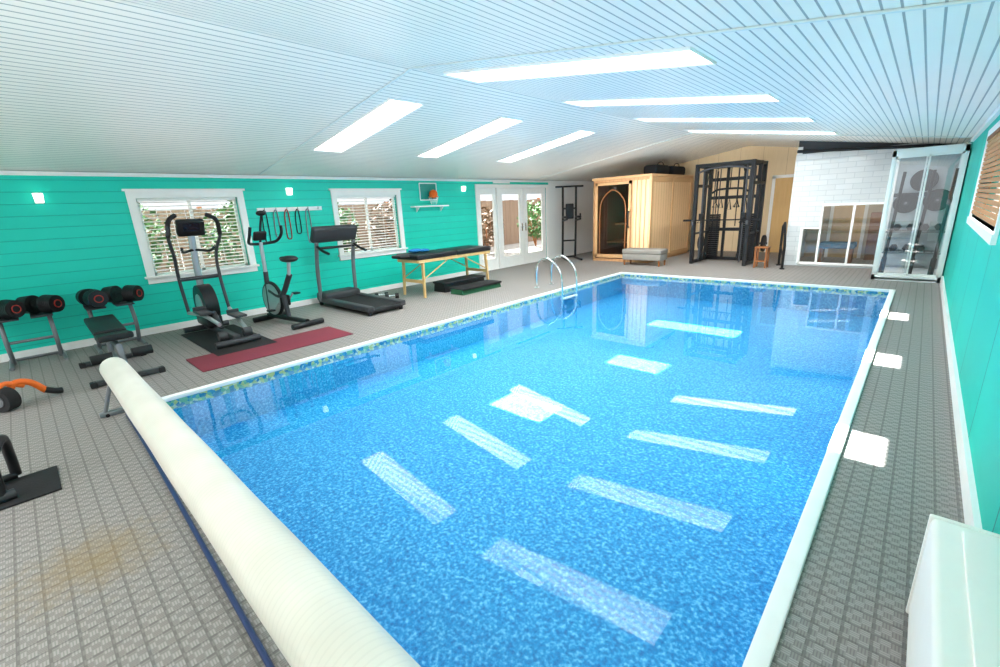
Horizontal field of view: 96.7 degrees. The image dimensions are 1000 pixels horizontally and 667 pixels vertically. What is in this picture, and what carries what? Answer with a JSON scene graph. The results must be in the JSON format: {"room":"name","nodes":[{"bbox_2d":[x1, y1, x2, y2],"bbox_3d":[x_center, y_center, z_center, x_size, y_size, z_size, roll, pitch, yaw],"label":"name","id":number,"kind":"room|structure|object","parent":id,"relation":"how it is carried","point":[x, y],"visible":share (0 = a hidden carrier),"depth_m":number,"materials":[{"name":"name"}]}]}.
{"room":"indoor swimming pool","nodes":[
{"label":"indoor swimming pool","id":0,"kind":"room"},
{"bbox_2d":[0,170,593,354],"bbox_3d":[-2.149,-2.236,9.915,0.140,2.335,18.000,12,21,41],"label":"wall","id":1,"kind":"structure","parent":0,"point":[83,235],"depth_m":6.91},
{"bbox_2d":[32,193,44,202],"bbox_3d":[-5.890,-1.730,5.681,0.110,0.130,0.100,12,21,41],"label":"wall light","id":2,"kind":"object","parent":1,"relation":"attached to","point":[38,197],"visible":1,"depth_m":5.65,"materials":[{"name":"white paint"}]},
{"bbox_2d":[121,189,259,283],"bbox_3d":[-4.796,-1.574,7.046,0.180,1.360,1.600,12,21,41],"label":"window","id":3,"kind":"structure","parent":1,"relation":"in","point":[153,277],"depth_m":6.89,"materials":[{"name":"white paint"}]},
{"bbox_2d":[136,197,247,271],"bbox_3d":[-4.808,-1.596,7.051,0.040,1.060,1.310,12,21,41],"label":"window blind","id":4,"kind":"object","parent":3,"relation":"attached to","point":[211,198],"visible":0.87,"depth_m":6.98,"materials":[{"name":"white paint"}]},
{"bbox_2d":[285,188,292,195],"bbox_3d":[-3.735,-2.520,7.897,0.110,0.130,0.100,12,21,41],"label":"wall light","id":5,"kind":"object","parent":1,"relation":"attached to","point":[288,190],"visible":1,"depth_m":7.87,"materials":[{"name":"white paint"}]},
{"bbox_2d":[257,206,321,211],"bbox_3d":[-3.733,-2.230,7.976,0.097,0.070,1.150,12,21,41],"label":"hook rail","id":6,"kind":"object","parent":1,"relation":"attached to","point":[279,209],"visible":0.92,"depth_m":7.97,"materials":[{"name":"white paint"}]},
{"bbox_2d":[262,210,270,241],"bbox_3d":[-4.054,-1.851,7.725,0.067,0.572,0.103,12,21,41],"label":"band","id":7,"kind":"object","parent":6,"relation":"hanging from","point":[263,210],"visible":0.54,"depth_m":7.72,"materials":[{"name":"black rubber"}]},
{"bbox_2d":[273,210,279,237],"bbox_3d":[-3.927,-1.934,7.846,0.067,0.489,0.103,12,21,41],"label":"band","id":8,"kind":"object","parent":6,"relation":"hanging from","point":[274,210],"visible":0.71,"depth_m":7.83,"materials":[{"name":"grey rubber"}]},
{"bbox_2d":[284,209,292,238],"bbox_3d":[-3.798,-1.958,7.985,0.067,0.530,0.103,12,21,41],"label":"band","id":9,"kind":"object","parent":6,"relation":"hanging from","point":[285,209],"visible":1,"depth_m":7.99,"materials":[{"name":"rubber"}]},
{"bbox_2d":[295,209,301,233],"bbox_3d":[-3.671,-2.041,8.107,0.067,0.448,0.103,12,21,41],"label":"band","id":10,"kind":"object","parent":6,"relation":"hanging from","point":[296,209],"visible":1,"depth_m":8.11,"materials":[{"name":"black rubber"}]},
{"bbox_2d":[305,209,311,242],"bbox_3d":[-3.539,-2.000,8.264,0.067,0.624,0.103,12,21,41],"label":"band","id":11,"kind":"object","parent":6,"relation":"hanging from","point":[306,209],"visible":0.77,"depth_m":8.24,"materials":[{"name":"grey rubber"}]},
{"bbox_2d":[0,248,592,362],"bbox_3d":[-2.038,-1.149,10.165,0.020,0.100,18.000,12,21,41],"label":"baseboard","id":12,"kind":"structure","parent":1,"relation":"attached to","point":[153,330],"depth_m":7.12,"materials":[{"name":"white paint"}]},
{"bbox_2d":[0,171,593,182],"bbox_3d":[-2.135,-3.311,9.550,0.040,0.050,18.000,12,21,41],"label":"trim","id":13,"kind":"structure","parent":1,"relation":"attached to","point":[30,173],"depth_m":7.23,"materials":[{"name":"white paint"}]},
{"bbox_2d":[328,188,407,260],"bbox_3d":[-2.692,-2.288,9.223,0.180,1.360,1.640,12,21,41],"label":"window","id":14,"kind":"structure","parent":1,"relation":"in","point":[371,252],"depth_m":9.24,"materials":[{"name":"white paint"}]},
{"bbox_2d":[336,195,399,250],"bbox_3d":[-2.704,-2.309,9.228,0.040,1.060,1.350,12,21,41],"label":"window blind","id":15,"kind":"object","parent":14,"relation":"attached to","point":[357,196],"visible":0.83,"depth_m":9.23,"materials":[{"name":"white paint"}]},
{"bbox_2d":[418,183,438,203],"bbox_3d":[-1.548,-3.166,10.058,0.260,0.474,0.506,12,21,41],"label":"basketball hoop","id":16,"kind":"object","parent":1,"relation":"attached to","point":[424,188],"visible":0.94,"depth_m":10.08,"materials":[{"name":"white paint"}]},
{"bbox_2d":[429,190,437,197],"bbox_3d":[-1.511,-3.158,10.082,0.187,0.190,0.190,12,21,41],"label":"basketball","id":17,"kind":"object","parent":16,"relation":"in","point":[432,192],"visible":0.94,"depth_m":10.01,"materials":[{"name":"orange rubber"}]},
{"bbox_2d":[410,205,448,211],"bbox_3d":[-1.588,-2.854,10.171,0.160,0.135,1.000,12,21,41],"label":"wall shelf","id":18,"kind":"object","parent":1,"relation":"attached to","point":[440,206],"visible":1,"depth_m":10.06,"materials":[{"name":"white paint"}]},
{"bbox_2d":[475,184,548,271],"bbox_3d":[0.419,-3.028,12.524,0.149,2.210,3.030,12,21,41],"label":"door","id":19,"kind":"structure","parent":1,"relation":"in","point":[500,261],"depth_m":12.43,"materials":[{"name":"white paint"}]},
{"bbox_2d":[478,188,498,268],"bbox_3d":[-0.322,-2.752,11.781,0.045,2.090,0.670,12,21,41],"label":"light","id":20,"kind":"object","parent":19,"relation":"attached to","point":[493,263],"depth_m":11.82,"materials":[{"name":"glass"}]},
{"bbox_2d":[258,0,999,179],"bbox_3d":[1.650,-3.189,7.161,8.800,0.670,7.512,12,21,41],"label":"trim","id":21,"kind":"structure","parent":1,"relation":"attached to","point":[963,2],"depth_m":2.92,"materials":[{"name":"white wood"}]},
{"bbox_2d":[0,250,964,666],"bbox_3d":[1.191,-0.440,7.276,8.800,0.001,18.000,12,21,41],"label":"floor","id":22,"kind":"structure","parent":0,"point":[105,568],"depth_m":2.51,"materials":[{"name":"grey tile"}]},
{"bbox_2d":[0,465,61,510],"bbox_3d":[-3.083,1.004,2.851,0.420,0.012,0.380,12,21,41],"label":"floor mat","id":23,"kind":"object","parent":22,"relation":"on","point":[46,481],"visible":0.99,"depth_m":2.88,"materials":[{"name":"black rubber"}]},
{"bbox_2d":[0,434,21,502],"bbox_3d":[-3.202,0.851,2.714,0.358,0.368,0.396,7,19,32],"label":"frame","id":24,"kind":"object","parent":23,"relation":"on","point":[6,447],"visible":1,"depth_m":2.87,"materials":[{"name":"black metal"}]},
{"bbox_2d":[0,378,63,412],"bbox_3d":[-4.566,0.544,4.269,0.223,0.268,0.505,-1,16,8],"label":"roller","id":25,"kind":"object","parent":22,"relation":"on","point":[10,399],"visible":1,"depth_m":4.14,"materials":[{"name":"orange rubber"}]},
{"bbox_2d":[0,312,68,370],"bbox_3d":[-5.876,0.053,5.580,0.560,0.627,0.522,12,21,41],"label":"stand","id":26,"kind":"object","parent":22,"relation":"on","point":[61,351],"visible":0.79,"depth_m":5.54,"materials":[{"name":"grey metal"}]},
{"bbox_2d":[0,318,18,322],"bbox_3d":[-5.990,-0.186,5.398,0.340,0.057,0.200,12,21,41],"label":"tray","id":27,"kind":"object","parent":26,"relation":"on","point":[14,319],"depth_m":5.33,"materials":[{"name":"grey plastic"}]},
{"bbox_2d":[0,299,25,318],"bbox_3d":[-6.009,-0.289,5.354,0.456,0.234,0.236,-1,16,7],"label":"dumbbell","id":28,"kind":"object","parent":26,"relation":"on","point":[9,309],"visible":1,"depth_m":5.30,"materials":[{"name":"black rubber"}]},
{"bbox_2d":[16,295,64,313],"bbox_3d":[-5.779,-0.367,5.592,0.456,0.234,0.236,-3,16,-1],"label":"dumbbell","id":29,"kind":"object","parent":26,"relation":"on","point":[34,304],"visible":0.82,"depth_m":5.54,"materials":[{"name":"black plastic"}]},
{"bbox_2d":[29,312,52,318],"bbox_3d":[-5.787,-0.255,5.608,0.340,0.057,0.200,12,21,41],"label":"tray","id":30,"kind":"object","parent":26,"relation":"on","point":[41,314],"depth_m":5.55,"materials":[{"name":"grey plastic"}]},
{"bbox_2d":[83,299,147,353],"bbox_3d":[-5.291,-0.125,6.114,0.560,0.627,0.522,12,21,41],"label":"stand","id":31,"kind":"object","parent":22,"relation":"on","point":[98,346],"visible":0.67,"depth_m":6.16,"materials":[{"name":"grey metal"}]},
{"bbox_2d":[75,289,108,306],"bbox_3d":[-5.411,-0.472,5.902,0.456,0.234,0.236,7,18,30],"label":"dumbbell","id":32,"kind":"object","parent":31,"relation":"on","point":[87,297],"visible":1,"depth_m":5.80,"materials":[{"name":"black rubber"}]},
{"bbox_2d":[83,305,105,310],"bbox_3d":[-5.406,-0.365,5.932,0.340,0.057,0.200,12,21,41],"label":"tray","id":33,"kind":"object","parent":31,"relation":"on","point":[87,308],"depth_m":5.86,"materials":[{"name":"grey plastic"}]},
{"bbox_2d":[101,285,143,302],"bbox_3d":[-5.194,-0.545,6.126,0.456,0.234,0.236,-3,16,-3],"label":"dumbbell","id":34,"kind":"object","parent":31,"relation":"on","point":[129,293],"visible":0.82,"depth_m":6.07,"materials":[{"name":"black rubber"}]},
{"bbox_2d":[112,299,134,306],"bbox_3d":[-5.203,-0.434,6.142,0.340,0.057,0.200,12,21,41],"label":"tray","id":35,"kind":"object","parent":31,"relation":"on","point":[123,302],"depth_m":6.09,"materials":[{"name":"grey plastic"}]},
{"bbox_2d":[79,314,165,388],"bbox_3d":[-4.517,0.143,5.197,1.412,0.533,0.640,12,21,41],"label":"weight bench","id":36,"kind":"object","parent":22,"relation":"on","point":[108,329],"visible":0.94,"depth_m":4.92,"materials":[{"name":"black leather"}]},
{"bbox_2d":[125,413,274,666],"bbox_3d":[-1.839,1.015,2.573,4.001,0.024,0.031,12,22,42],"label":"pole","id":37,"kind":"object","parent":22,"relation":"on","point":[262,652],"visible":0.81,"depth_m":2.10,"materials":[{"name":"blue plastic"}]},
{"bbox_2d":[181,324,275,355],"bbox_3d":[-3.868,0.071,6.304,1.750,0.012,0.720,12,21,41],"label":"floor mat","id":38,"kind":"object","parent":22,"relation":"on","point":[206,339],"visible":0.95,"depth_m":6.11,"materials":[{"name":"black rubber"}]},
{"bbox_2d":[165,213,260,348],"bbox_3d":[-4.044,-0.793,6.176,1.510,1.714,0.714,12,21,41],"label":"elliptical trainer","id":39,"kind":"object","parent":38,"relation":"on","point":[207,311],"visible":1,"depth_m":6.32,"materials":[{"name":"grey plastic"}]},
{"bbox_2d":[99,357,420,666],"bbox_3d":[-1.555,0.814,2.298,5.040,0.536,0.360,12,21,41],"label":"reel","id":40,"kind":"object","parent":22,"relation":"on","point":[310,616],"visible":1,"depth_m":1.50,"materials":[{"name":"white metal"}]},
{"bbox_2d":[186,326,352,371],"bbox_3d":[-2.936,0.162,5.819,0.720,0.010,1.840,12,21,41],"label":"yoga mat","id":41,"kind":"object","parent":22,"relation":"on","point":[208,362],"visible":1,"depth_m":5.66,"materials":[{"name":"red rubber"}]},
{"bbox_2d":[247,211,323,329],"bbox_3d":[-3.426,-1.012,6.872,1.210,1.739,0.543,8,19,34],"label":"exercise bike","id":42,"kind":"object","parent":22,"relation":"on","point":[275,300],"visible":1,"depth_m":7.01,"materials":[{"name":"black plastic"}]},
{"bbox_2d":[310,224,405,315],"bbox_3d":[-2.581,-1.183,7.893,1.835,1.444,0.860,12,21,41],"label":"treadmill","id":43,"kind":"object","parent":22,"relation":"on","point":[347,297],"visible":1,"depth_m":8.05,"materials":[{"name":"black rubber"}]},
{"bbox_2d":[385,293,398,297],"bbox_3d":[-2.109,-0.734,8.683,0.260,0.095,0.110,-7,16,-16],"label":"dumbbell","id":44,"kind":"object","parent":22,"relation":"on","point":[396,295],"visible":0.87,"depth_m":8.66,"materials":[{"name":"silver metal"}]},
{"bbox_2d":[392,245,490,297],"bbox_3d":[-1.196,-1.316,9.264,0.720,0.830,2.235,12,21,41],"label":"massage table","id":45,"kind":"object","parent":22,"relation":"on","point":[445,254],"visible":0.97,"depth_m":8.92,"materials":[{"name":"black leather"}]},
{"bbox_2d":[408,248,429,252],"bbox_3d":[-1.626,-1.663,8.898,0.439,0.080,0.251,-10,17,-25],"label":"folded towel","id":46,"kind":"object","parent":45,"relation":"on","point":[415,250],"visible":1,"depth_m":8.81,"materials":[{"name":"blue fabric"}]},
{"bbox_2d":[433,274,484,292],"bbox_3d":[-0.856,-1.083,9.543,0.420,0.200,1.150,12,21,41],"label":"step platform","id":47,"kind":"object","parent":22,"relation":"on","point":[444,285],"visible":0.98,"depth_m":9.28,"materials":[{"name":"black plastic"}]},
{"bbox_2d":[450,279,501,294],"bbox_3d":[-0.483,-0.955,9.154,0.420,0.130,1.100,12,21,41],"label":"step platform","id":48,"kind":"object","parent":22,"relation":"on","point":[465,289],"visible":1,"depth_m":8.98,"materials":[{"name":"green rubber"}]},
{"bbox_2d":[161,272,895,666],"bbox_3d":[1.607,0.185,5.794,4.920,0.482,9.080,12,21,41],"label":"swimming pool","id":49,"kind":"object","parent":22,"relation":"in","point":[639,470],"visible":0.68,"depth_m":3.73,"materials":[{"name":"liquid"}]},
{"bbox_2d":[534,255,577,305],"bbox_3d":[1.133,-1.089,8.978,0.720,0.932,0.610,12,21,41],"label":"pool ladder","id":50,"kind":"object","parent":22,"relation":"on","point":[575,295],"visible":1,"depth_m":8.92,"materials":[{"name":"silver metal"}]},
{"bbox_2d":[555,185,583,259],"bbox_3d":[2.128,-3.297,13.278,0.840,2.151,0.870,-4,16,-4],"label":"tower","id":51,"kind":"object","parent":22,"relation":"on","point":[569,208],"visible":0.99,"depth_m":13.35,"materials":[{"name":"black metal"}]},
{"bbox_2d":[592,173,692,262],"bbox_3d":[4.207,-3.429,13.173,1.760,2.280,2.895,12,21,41],"label":"cabin","id":52,"kind":"object","parent":22,"relation":"on","point":[650,210],"visible":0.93,"depth_m":12.30,"materials":[{"name":"brown wood"}]},
{"bbox_2d":[643,162,668,173],"bbox_3d":[4.317,-4.544,12.269,0.420,0.342,0.800,13,22,43],"label":"duffel bag","id":53,"kind":"object","parent":52,"relation":"on","point":[659,169],"visible":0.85,"depth_m":12.04,"materials":[{"name":"black fabric"}]},
{"bbox_2d":[669,163,684,174],"bbox_3d":[5.061,-4.796,13.039,0.420,0.342,0.900,13,22,43],"label":"duffel bag","id":54,"kind":"object","parent":52,"relation":"on","point":[678,170],"visible":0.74,"depth_m":12.82,"materials":[{"name":"black fabric"}]},
{"bbox_2d":[622,248,667,266],"bbox_3d":[3.762,-1.997,11.597,1.060,0.420,0.440,12,21,41],"label":"ottoman","id":55,"kind":"object","parent":22,"relation":"on","point":[645,254],"visible":1,"depth_m":11.37,"materials":[{"name":"grey fabric"}]},
{"bbox_2d":[622,248,667,254],"bbox_3d":[3.755,-2.142,11.556,1.060,0.120,0.440,12,21,41],"label":"cushion","id":56,"kind":"object","parent":55,"relation":"on","point":[628,251],"depth_m":11.38,"materials":[{"name":"grey fabric"}]},
{"bbox_2d":[689,159,767,265],"bbox_3d":[5.639,-2.970,11.072,1.680,2.400,1.209,12,21,41],"label":"power rack","id":57,"kind":"object","parent":22,"relation":"on","point":[749,235],"visible":0.97,"depth_m":11.09,"materials":[{"name":"black metal"}]},
{"bbox_2d":[683,218,759,221],"bbox_3d":[5.296,-2.741,10.743,1.720,0.050,0.050,12,21,41],"label":"barbell","id":58,"kind":"object","parent":57,"relation":"on","point":[751,219],"visible":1,"depth_m":10.73,"materials":[{"name":"metal"}]},
{"bbox_2d":[760,235,766,251],"bbox_3d":[6.608,-2.261,11.161,0.060,0.412,0.412,12,21,41],"label":"weight plate","id":59,"kind":"object","parent":57,"relation":"on","point":[764,237],"visible":0.88,"depth_m":11.08,"materials":[{"name":"black metal"}]},
{"bbox_2d":[753,246,770,267],"bbox_3d":[6.050,-1.769,10.290,0.280,0.475,0.280,12,21,41],"label":"wooden stool","id":60,"kind":"object","parent":22,"relation":"on","point":[757,248],"visible":1,"depth_m":10.26,"materials":[{"name":"brown wood"}]},
{"bbox_2d":[776,222,786,269],"bbox_3d":[6.421,-2.009,10.103,0.100,1.004,0.780,5,17,25],"label":"handrail","id":61,"kind":"object","parent":22,"relation":"on","point":[784,226],"visible":1,"depth_m":10.08,"materials":[{"name":"black metal"}]},
{"bbox_2d":[818,241,856,263],"bbox_3d":[7.961,-1.927,10.534,0.700,0.470,0.400,12,21,41],"label":"bench","id":62,"kind":"object","parent":22,"relation":"on","point":[824,244],"visible":0.86,"depth_m":10.38,"materials":[{"name":"blue fabric"}]},
{"bbox_2d":[863,212,882,259],"bbox_3d":[9.012,-2.295,10.499,0.520,1.100,0.360,12,21,41],"label":"cupboard","id":63,"kind":"object","parent":22,"relation":"on","point":[875,220],"visible":0.42,"depth_m":10.48,"materials":[{"name":"brown wood"}]},
{"bbox_2d":[871,143,970,282],"bbox_3d":[7.733,-2.200,8.236,0.940,2.260,1.500,12,21,41],"label":"tall cabinet","id":64,"kind":"object","parent":22,"relation":"on","point":[945,159],"visible":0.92,"depth_m":8.38,"materials":[{"name":"white metal"}]},
{"bbox_2d":[878,172,906,272],"bbox_3d":[7.406,-2.073,8.399,0.334,1.850,0.079,-12,18,-30],"label":"bar","id":65,"kind":"object","parent":64,"relation":"on","point":[884,258],"visible":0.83,"depth_m":8.40,"materials":[{"name":"metal"}]},
{"bbox_2d":[889,244,897,250],"bbox_3d":[7.869,-1.719,8.905,0.130,0.113,0.260,12,21,41],"label":"weight","id":66,"kind":"object","parent":64,"relation":"on","point":[893,247],"visible":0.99,"depth_m":8.82,"materials":[{"name":"silver metal"}]},
{"bbox_2d":[893,224,901,229],"bbox_3d":[7.851,-2.104,8.797,0.130,0.113,0.260,12,21,41],"label":"weight","id":67,"kind":"object","parent":64,"relation":"on","point":[896,226],"visible":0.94,"depth_m":8.71,"materials":[{"name":"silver metal"}]},
{"bbox_2d":[893,193,917,212],"bbox_3d":[7.921,-2.543,8.685,0.378,0.378,0.066,12,21,41],"label":"weight plate","id":68,"kind":"object","parent":64,"relation":"on","point":[911,199],"visible":0.75,"depth_m":8.65,"materials":[{"name":"grey metal"}]},
{"bbox_2d":[902,244,910,250],"bbox_3d":[8.016,-1.689,8.773,0.130,0.113,0.260,12,21,41],"label":"weight","id":69,"kind":"object","parent":64,"relation":"on","point":[905,247],"visible":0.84,"depth_m":8.69,"materials":[{"name":"silver metal"}]},
{"bbox_2d":[906,224,914,229],"bbox_3d":[7.998,-2.074,8.665,0.130,0.113,0.260,12,21,41],"label":"weight","id":70,"kind":"object","parent":64,"relation":"on","point":[909,227],"visible":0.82,"depth_m":8.58,"materials":[{"name":"silver metal"}]},
{"bbox_2d":[882,250,940,254],"bbox_3d":[8.068,-1.603,8.744,0.840,0.025,0.510,12,21,41],"label":"wire shelf","id":71,"kind":"object","parent":64,"relation":"attached to","point":[896,251],"depth_m":8.73,"materials":[{"name":"grey metal"}]},
{"bbox_2d":[885,229,944,232],"bbox_3d":[8.049,-1.987,8.636,0.840,0.025,0.510,12,21,41],"label":"wire shelf","id":72,"kind":"object","parent":64,"relation":"attached to","point":[886,230],"depth_m":8.61,"materials":[{"name":"grey metal"}]},
{"bbox_2d":[917,245,924,251],"bbox_3d":[8.163,-1.659,8.641,0.130,0.113,0.260,12,21,41],"label":"weight","id":73,"kind":"object","parent":64,"relation":"on","point":[920,248],"visible":0.93,"depth_m":8.56,"materials":[{"name":"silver metal"}]},
{"bbox_2d":[908,170,936,273],"bbox_3d":[7.700,-2.013,8.134,0.334,1.850,0.079,-12,18,-30],"label":"bar","id":74,"kind":"object","parent":64,"relation":"on","point":[912,260],"visible":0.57,"depth_m":8.12,"materials":[{"name":"metal"}]},
{"bbox_2d":[910,169,938,190],"bbox_3d":[8.049,-2.908,8.442,0.398,0.398,0.066,12,21,41],"label":"weight plate","id":75,"kind":"object","parent":64,"relation":"on","point":[915,182],"visible":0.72,"depth_m":8.44,"materials":[{"name":"grey metal"}]},
{"bbox_2d":[922,224,928,229],"bbox_3d":[8.145,-2.043,8.533,0.130,0.113,0.260,12,21,41],"label":"weight","id":76,"kind":"object","parent":64,"relation":"on","point":[925,226],"visible":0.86,"depth_m":8.43,"materials":[{"name":"silver metal"}]},
{"bbox_2d":[923,189,952,210],"bbox_3d":[8.196,-2.499,8.334,0.398,0.398,0.066,12,21,41],"label":"weight plate","id":77,"kind":"object","parent":64,"relation":"on","point":[942,195],"visible":0.71,"depth_m":8.31,"materials":[{"name":"grey metal"}]},
{"bbox_2d":[934,223,941,229],"bbox_3d":[8.292,-2.013,8.401,0.130,0.113,0.260,12,21,41],"label":"weight","id":78,"kind":"object","parent":64,"relation":"on","point":[937,226],"visible":0.83,"depth_m":8.32,"materials":[{"name":"silver metal"}]},
{"bbox_2d":[927,168,958,274],"bbox_3d":[7.913,-1.969,7.943,0.334,1.850,0.079,-12,18,-30],"label":"bar","id":79,"kind":"object","parent":64,"relation":"on","point":[933,260],"visible":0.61,"depth_m":7.95,"materials":[{"name":"metal"}]},
{"bbox_2d":[0,0,999,180],"bbox_3d":[1.068,-2.998,6.557,8.800,0.660,18.000,12,21,41],"label":"ceiling","id":80,"kind":"structure","parent":0,"point":[224,87],"depth_m":3.99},
{"bbox_2d":[312,98,424,151],"bbox_3d":[-1.864,-2.941,5.980,2.102,0.698,0.511,12,21,41],"label":"window","id":81,"kind":"structure","parent":80,"relation":"attached to","point":[391,110],"depth_m":6.21,"materials":[{"name":"white glass"}]},
{"bbox_2d":[416,116,523,157],"bbox_3d":[-0.579,-3.377,7.310,2.102,0.698,0.511,12,21,41],"label":"window","id":82,"kind":"structure","parent":80,"relation":"attached to","point":[501,123],"depth_m":7.48,"materials":[{"name":"white glass"}]},
{"bbox_2d":[496,130,595,162],"bbox_3d":[0.841,-3.859,8.780,2.102,0.698,0.511,12,21,41],"label":"window","id":83,"kind":"structure","parent":80,"relation":"attached to","point":[576,135],"depth_m":8.92,"materials":[{"name":"white glass"}]},
{"bbox_2d":[443,46,716,82],"bbox_3d":[0.515,-2.514,3.921,2.531,0.730,0.531,12,21,41],"label":"window","id":84,"kind":"structure","parent":80,"relation":"attached to","point":[688,56],"depth_m":3.89,"materials":[{"name":"white glass"}]},
{"bbox_2d":[561,93,780,106],"bbox_3d":[1.922,-2.991,5.377,2.531,0.730,0.531,12,21,41],"label":"window","id":85,"kind":"structure","parent":80,"relation":"attached to","point":[744,97],"depth_m":5.36,"materials":[{"name":"white glass"}]},
{"bbox_2d":[634,116,815,121],"bbox_3d":[3.356,-3.477,6.861,2.531,0.730,0.531,12,21,41],"label":"window","id":86,"kind":"structure","parent":80,"relation":"attached to","point":[781,118],"depth_m":6.83,"materials":[{"name":"white glass"}]},
{"bbox_2d":[684,129,837,134],"bbox_3d":[4.831,-3.968,8.389,2.531,0.710,0.531,12,21,41],"label":"window","id":87,"kind":"structure","parent":80,"relation":"attached to","point":[688,130],"depth_m":8.35,"materials":[{"name":"white glass"}]},
{"bbox_2d":[638,146,798,251],"bbox_3d":[7.256,-3.959,13.221,8.800,2.990,0.140,12,21,41],"label":"wall","id":88,"kind":"structure","parent":0,"point":[781,160],"depth_m":13.22,"materials":[{"name":"beige wood"}]},
{"bbox_2d":[764,174,793,252],"bbox_3d":[8.057,-3.354,12.524,0.880,2.130,0.030,12,21,41],"label":"door","id":89,"kind":"structure","parent":88,"relation":"in","point":[782,185],"depth_m":12.60,"materials":[{"name":"beige wood"}]},
{"bbox_2d":[803,204,883,257],"bbox_3d":[8.975,-3.063,10.646,2.600,2.500,0.050,12,21,41],"label":"wall","id":90,"kind":"structure","parent":0,"point":[812,234],"depth_m":11.38,"materials":[{"name":"paint"}]},
{"bbox_2d":[824,205,868,257],"bbox_3d":[8.603,-2.899,10.996,0.740,2.030,0.040,12,21,41],"label":"door","id":91,"kind":"structure","parent":90,"relation":"in","point":[840,218],"depth_m":11.06,"materials":[{"name":"white paint"}]},
{"bbox_2d":[784,143,935,268],"bbox_3d":[8.551,-2.986,10.260,2.690,2.600,2.700,12,21,41],"label":"wall partition","id":92,"kind":"structure","parent":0,"point":[857,176],"depth_m":9.60,"materials":[{"name":"white brick"}]},
{"bbox_2d":[796,202,883,266],"bbox_3d":[7.412,-2.155,9.726,1.460,1.345,0.089,12,21,41],"label":"window","id":93,"kind":"structure","parent":92,"relation":"in","point":[815,262],"depth_m":9.78,"materials":[{"name":"white paint"}]},
{"bbox_2d":[797,141,951,153],"bbox_3d":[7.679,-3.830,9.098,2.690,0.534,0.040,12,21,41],"label":"trim","id":94,"kind":"structure","parent":92,"relation":"attached to","point":[807,145],"depth_m":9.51,"materials":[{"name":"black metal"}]},
{"bbox_2d":[942,115,999,533],"bbox_3d":[4.423,-0.890,4.006,0.140,2.335,18.000,12,21,41],"label":"wall","id":95,"kind":"structure","parent":0,"point":[971,271],"depth_m":3.10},
{"bbox_2d":[906,514,999,666],"bbox_3d":[0.688,1.224,0.605,0.220,0.456,2.915,12,21,41],"label":"baseboard heater","id":96,"kind":"object","parent":95,"relation":"attached to","point":[953,606],"visible":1,"depth_m":1.33,"materials":[{"name":"white metal"}]},
{"bbox_2d":[940,276,981,528],"bbox_3d":[4.691,0.064,4.646,0.025,0.130,8.620,12,21,41],"label":"baseboard","id":97,"kind":"structure","parent":95,"relation":"attached to","point":[972,517],"depth_m":2.79,"materials":[{"name":"white paint"}]},
{"bbox_2d":[966,120,999,244],"bbox_3d":[4.459,-1.417,3.978,0.130,0.980,2.890,12,21,41],"label":"window","id":98,"kind":"structure","parent":95,"relation":"in","point":[988,235],"depth_m":4.22,"materials":[{"name":"white paint"}]},
{"bbox_2d":[971,127,999,226],"bbox_3d":[4.428,-1.442,3.999,0.030,0.800,2.720,12,21,41],"label":"bamboo blind","id":99,"kind":"object","parent":98,"relation":"attached to","point":[994,138],"visible":0.95,"depth_m":4.07,"materials":[{"name":"brown wood"}]},
{"bbox_2d":[970,105,999,141],"bbox_3d":[2.851,-1.490,2.257,0.040,0.050,13.700,12,21,41],"label":"trim","id":100,"kind":"structure","parent":95,"relation":"attached to","point":[996,113],"depth_m":5.10,"materials":[{"name":"white paint"}]},
{"label":"outside","id":101,"kind":"structure","parent":0,"visible":0},
{"bbox_2d":[167,240,541,269],"bbox_3d":[-6.651,-3.857,20.878,21.460,0.001,46.000,12,21,41],"label":"ground","id":102,"kind":"structure","parent":101,"point":[510,249],"depth_m":18.06,"materials":[{"name":"stone"}]},
{"bbox_2d":[139,203,177,271],"bbox_3d":[-7.893,-1.688,9.330,1.752,2.202,1.992,12,21,41],"label":"shrub","id":103,"kind":"object","parent":102,"relation":"on","point":[146,208],"visible":0.09,"depth_m":9.61,"materials":[{"name":"green plant"}]},
{"bbox_2d":[200,200,244,264],"bbox_3d":[-6.158,-2.142,10.793,1.731,2.124,1.883,12,21,41],"label":"shrub","id":104,"kind":"object","parent":102,"relation":"on","point":[219,206],"visible":0.26,"depth_m":10.34,"materials":[{"name":"green plant"}]},
{"bbox_2d":[141,198,541,272],"bbox_3d":[-3.636,-3.778,16.347,0.125,2.060,35.985,12,21,41],"label":"fence","id":105,"kind":"object","parent":102,"relation":"on","point":[510,207],"visible":0.12,"depth_m":14.83,"materials":[{"name":"brown wood"}]},
{"bbox_2d":[337,202,359,251],"bbox_3d":[-4.903,-2.742,12.714,1.690,2.122,1.864,12,21,41],"label":"shrub","id":106,"kind":"object","parent":102,"relation":"on","point":[352,215],"visible":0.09,"depth_m":12.75,"materials":[{"name":"green plant"}]},
{"bbox_2d":[365,199,395,247],"bbox_3d":[-3.404,-3.330,14.495,1.690,2.152,1.947,12,21,41],"label":"shrub","id":107,"kind":"object","parent":102,"relation":"on","point":[389,205],"visible":0.27,"depth_m":14.11,"materials":[{"name":"brown plant"}]},
{"bbox_2d":[481,207,504,253],"bbox_3d":[-0.552,-3.859,16.651,1.401,1.739,1.573,12,21,41],"label":"shrub","id":108,"kind":"object","parent":102,"relation":"on","point":[484,216],"visible":0.32,"depth_m":16.39,"materials":[{"name":"brown plant"}]},
{"bbox_2d":[517,200,540,245],"bbox_3d":[1.516,-4.649,18.767,1.529,1.924,1.671,12,21,41],"label":"shrub","id":109,"kind":"object","parent":102,"relation":"on","point":[533,231],"visible":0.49,"depth_m":18.51,"materials":[{"name":"green plant"}]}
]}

